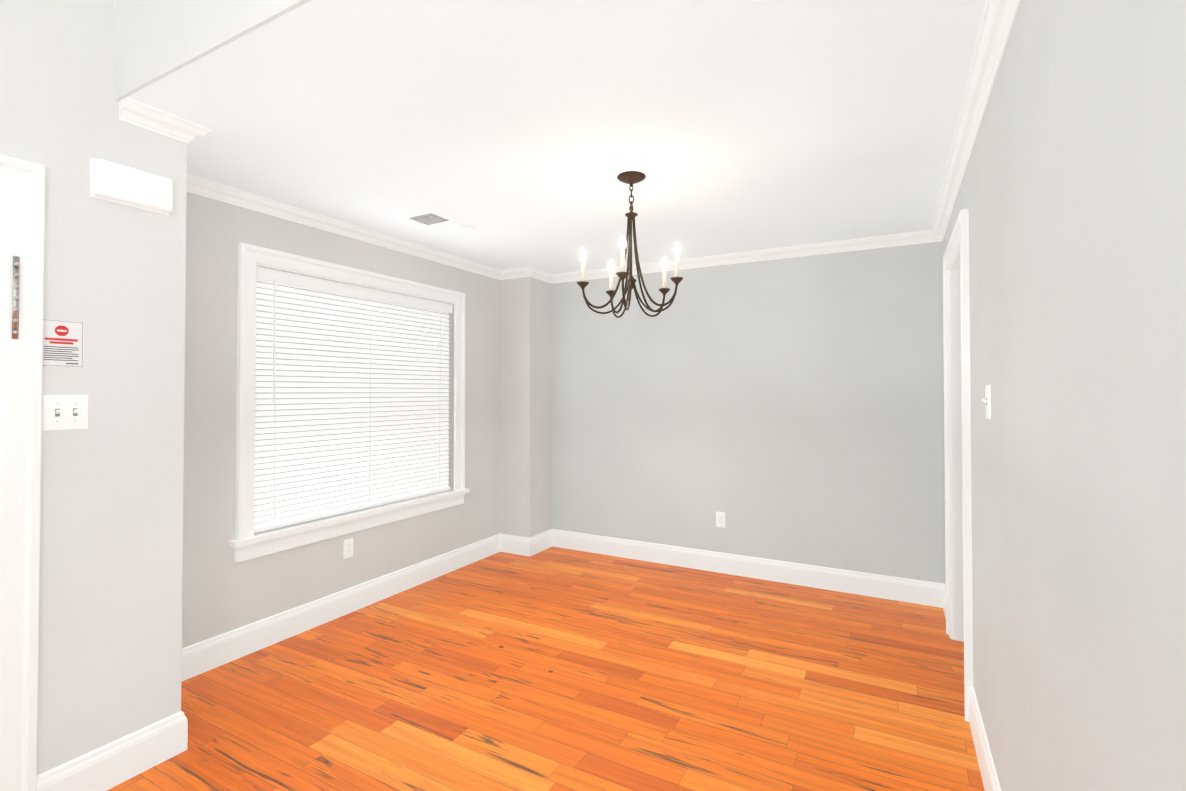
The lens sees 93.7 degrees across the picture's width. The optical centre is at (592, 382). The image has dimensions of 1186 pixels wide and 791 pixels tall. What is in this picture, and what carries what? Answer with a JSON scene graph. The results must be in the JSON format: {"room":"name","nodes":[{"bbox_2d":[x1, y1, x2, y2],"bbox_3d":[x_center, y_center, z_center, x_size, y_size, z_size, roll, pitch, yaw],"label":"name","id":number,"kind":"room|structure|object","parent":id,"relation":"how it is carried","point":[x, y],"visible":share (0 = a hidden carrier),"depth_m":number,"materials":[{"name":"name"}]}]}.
{"room":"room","nodes":[
{"label":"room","id":0,"kind":"room"},
{"bbox_2d":[0,0,186,774],"bbox_3d":[-2.656,-0.148,0.354,0.115,3.100,4.220,0,-1,28],"label":"wall","id":1,"kind":"structure","parent":0,"point":[110,595],"depth_m":1.95,"materials":[{"name":"paint"}]},
{"bbox_2d":[0,154,44,790],"bbox_3d":[-2.083,0.352,1.379,0.147,2.128,1.016,0,-1,28],"label":"door frame","id":2,"kind":"structure","parent":1,"relation":"attached to","point":[22,204],"depth_m":1.76,"materials":[{"name":"white wood"}]},
{"bbox_2d":[12,256,19,338],"bbox_3d":[-1.810,-0.268,1.746,0.015,0.260,0.014,0,-1,28],"label":"strike plate","id":3,"kind":"object","parent":2,"relation":"attached to","point":[15,302],"visible":1,"depth_m":1.75,"materials":[{"name":"silver metal"}]},
{"bbox_2d":[43,318,83,367],"bbox_3d":[-1.776,-0.132,1.859,0.002,0.158,0.116,0,-1,28],"label":"sign","id":4,"kind":"object","parent":1,"relation":"attached to","point":[63,343],"visible":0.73,"depth_m":1.86,"materials":[{"name":"white paper"}]},
{"bbox_2d":[42,395,87,430],"bbox_3d":[-1.761,0.098,1.862,0.021,0.115,0.115,0,-1,28],"label":"double light switch","id":5,"kind":"object","parent":1,"relation":"attached to","point":[62,412],"visible":1,"depth_m":1.86,"materials":[{"name":"white plastic"}]},
{"bbox_2d":[36,712,179,790],"bbox_3d":[-1.701,1.348,1.962,0.016,0.153,0.405,0,-1,28],"label":"baseboard","id":6,"kind":"structure","parent":1,"relation":"attached to","point":[114,763],"depth_m":1.97,"materials":[{"name":"white wood"}]},
{"bbox_2d":[90,158,172,214],"bbox_3d":[-1.667,-0.712,2.022,0.046,0.131,0.236,0,-1,28],"label":"box","id":7,"kind":"object","parent":1,"relation":"attached to","point":[118,183],"visible":1,"depth_m":2.00,"materials":[{"name":"white plastic"}]},
{"bbox_2d":[151,117,211,144],"bbox_3d":[-1.783,-0.976,2.322,0.560,0.068,0.070,0,-1,28],"label":"crown molding","id":8,"kind":"structure","parent":1,"relation":"attached to","point":[183,130],"depth_m":2.16,"materials":[{"name":"white wood"}]},
{"bbox_2d":[180,711,187,752],"bbox_3d":[-1.837,1.353,2.298,0.576,0.153,0.016,0,-1,28],"label":"baseboard","id":9,"kind":"structure","parent":1,"relation":"attached to","point":[183,719],"depth_m":2.16,"materials":[{"name":"white wood"}]},
{"bbox_2d":[115,0,310,100],"bbox_3d":[-0.805,-1.352,1.512,3.637,0.660,0.012,0,-1,28],"label":"wall","id":10,"kind":"structure","parent":0,"point":[156,40],"depth_m":1.80,"materials":[{"name":"paint"}]},
{"bbox_2d":[182,192,500,647],"bbox_3d":[-1.463,0.203,3.885,0.200,2.500,3.365,0,-1,28],"label":"wall","id":11,"kind":"structure","parent":0,"point":[223,592],"depth_m":3.05,"materials":[{"name":"paint"}]},
{"bbox_2d":[181,533,503,681],"bbox_3d":[-1.459,1.373,3.648,0.016,0.153,2.750,0,-1,28],"label":"baseboard","id":12,"kind":"structure","parent":11,"relation":"attached to","point":[198,658],"depth_m":3.32,"materials":[{"name":"white wood"}]},
{"bbox_2d":[343,538,352,558],"bbox_3d":[-1.541,1.042,3.509,0.009,0.115,0.070,0,-1,28],"label":"electrical outlet","id":13,"kind":"object","parent":11,"relation":"attached to","point":[347,548],"visible":1,"depth_m":3.50,"materials":[{"name":"white plastic"}]},
{"bbox_2d":[187,174,510,279],"bbox_3d":[-1.440,-0.957,3.671,0.060,0.068,2.750,0,-1,28],"label":"crown molding","id":14,"kind":"structure","parent":11,"relation":"attached to","point":[195,185],"depth_m":3.35,"materials":[{"name":"white wood"}]},
{"bbox_2d":[230,242,469,562],"bbox_3d":[-1.522,0.110,3.720,0.255,1.676,1.795,0,-1,28],"label":"window","id":15,"kind":"structure","parent":11,"relation":"in","point":[247,544],"depth_m":3.24,"materials":[{"name":"white wood"}]},
{"bbox_2d":[254,266,452,532],"bbox_3d":[-1.493,0.098,3.704,0.073,1.451,1.533,0,-1,28],"label":"window blinds","id":16,"kind":"object","parent":15,"relation":"attached to","point":[351,399],"visible":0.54,"depth_m":3.54,"materials":[{"name":"white plastic"}]},
{"bbox_2d":[500,277,551,537],"bbox_3d":[-0.595,0.218,4.965,0.320,2.500,0.360,0,-1,28],"label":"wall","id":17,"kind":"structure","parent":0,"point":[526,418],"depth_m":4.82,"materials":[{"name":"paint"}]},
{"bbox_2d":[524,529,551,556],"bbox_3d":[-0.460,1.390,4.843,0.016,0.153,0.336,0,-1,28],"label":"baseboard","id":18,"kind":"structure","parent":17,"relation":"attached to","point":[533,545],"depth_m":4.80,"materials":[{"name":"white wood"}]},
{"bbox_2d":[523,267,554,283],"bbox_3d":[-0.463,-0.940,4.825,0.060,0.068,0.330,0,-1,28],"label":"crown molding","id":19,"kind":"structure","parent":17,"relation":"attached to","point":[532,272],"depth_m":4.82,"materials":[{"name":"white wood"}]},
{"bbox_2d":[107,547,984,790],"bbox_3d":[-0.188,1.458,0.759,5.400,0.100,7.620,0,-1,28],"label":"floor","id":20,"kind":"structure","parent":0,"point":[555,669],"depth_m":2.57,"materials":[{"name":"brown wood"}]},
{"bbox_2d":[128,0,986,273],"bbox_3d":[0.799,-1.411,2.625,5.400,0.810,3.470,0,-1,28],"label":"ceiling","id":21,"kind":"structure","parent":0,"point":[515,134],"depth_m":2.13,"materials":[{"name":"paint"}]},
{"bbox_2d":[401,211,473,232],"bbox_3d":[-0.953,-0.988,3.436,0.245,0.013,0.370,0,-1,28],"label":"ceiling vent","id":22,"kind":"object","parent":21,"relation":"in","point":[437,221],"visible":1,"depth_m":3.41,"materials":[{"name":"white plastic"}]},
{"bbox_2d":[577,171,682,317],"bbox_3d":[0.201,-0.669,2.689,0.494,0.672,0.508,0,-1,28],"label":"chandelier","id":23,"kind":"object","parent":21,"relation":"hanging from","point":[631,178],"visible":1,"depth_m":2.68,"materials":[{"name":"brown metal"}]},
{"bbox_2d":[552,241,945,583],"bbox_3d":[0.814,0.211,4.481,3.637,2.500,0.150,0,-1,28],"label":"wall","id":24,"kind":"structure","parent":0,"point":[788,409],"depth_m":4.14,"materials":[{"name":"paint"}]},
{"bbox_2d":[716,512,724,527],"bbox_3d":[0.984,1.053,4.287,0.070,0.115,0.009,0,-1,28],"label":"electrical outlet","id":25,"kind":"object","parent":24,"relation":"attached to","point":[720,519],"visible":1,"depth_m":4.29,"materials":[{"name":"white plastic"}]},
{"bbox_2d":[555,230,926,282],"bbox_3d":[0.901,-0.947,4.331,2.930,0.068,0.060,0,-1,28],"label":"crown molding","id":26,"kind":"structure","parent":24,"relation":"attached to","point":[919,237],"depth_m":4.11,"materials":[{"name":"white wood"}]},
{"bbox_2d":[552,529,939,606],"bbox_3d":[0.948,1.382,4.298,3.012,0.153,0.016,0,-1,28],"label":"baseboard","id":27,"kind":"structure","parent":24,"relation":"attached to","point":[914,591],"depth_m":4.13,"materials":[{"name":"white wood"}]},
{"bbox_2d":[943,0,1185,790],"bbox_3d":[0.621,-0.147,0.429,0.115,3.100,7.470,0,-1,28],"label":"wall","id":28,"kind":"structure","parent":0,"point":[1071,196],"depth_m":0.96,"materials":[{"name":"paint"}]},
{"bbox_2d":[940,583,945,617],"bbox_3d":[2.159,1.369,3.388,0.016,0.153,0.405,0,-1,28],"label":"baseboard","id":29,"kind":"structure","parent":28,"relation":"attached to","point":[942,586],"depth_m":3.58,"materials":[{"name":"white wood"}]},
{"bbox_2d":[943,209,972,721],"bbox_3d":[1.874,0.350,2.769,0.147,2.173,0.986,0,-1,28],"label":"door frame","id":30,"kind":"structure","parent":28,"relation":"attached to","point":[957,459],"depth_m":3.12,"materials":[{"name":"white wood"}]},
{"bbox_2d":[927,0,1020,242],"bbox_3d":[1.460,-0.978,2.176,0.060,0.068,3.320,0,-1,28],"label":"crown molding","id":31,"kind":"structure","parent":28,"relation":"attached to","point":[999,16],"depth_m":1.90,"materials":[{"name":"white wood"}]},
{"bbox_2d":[969,687,1000,790],"bbox_3d":[0.191,1.316,-0.249,0.016,0.153,5.905,0,-1,28],"label":"baseboard","id":32,"kind":"structure","parent":28,"relation":"attached to","point":[990,780],"depth_m":2.02,"materials":[{"name":"white wood"}]},
{"bbox_2d":[982,385,990,418],"bbox_3d":[1.342,0.064,1.902,0.021,0.115,0.070,0,-1,28],"label":"light switch","id":33,"kind":"object","parent":28,"relation":"attached to","point":[987,401],"visible":0.98,"depth_m":1.87,"materials":[{"name":"white plastic"}]}
]}

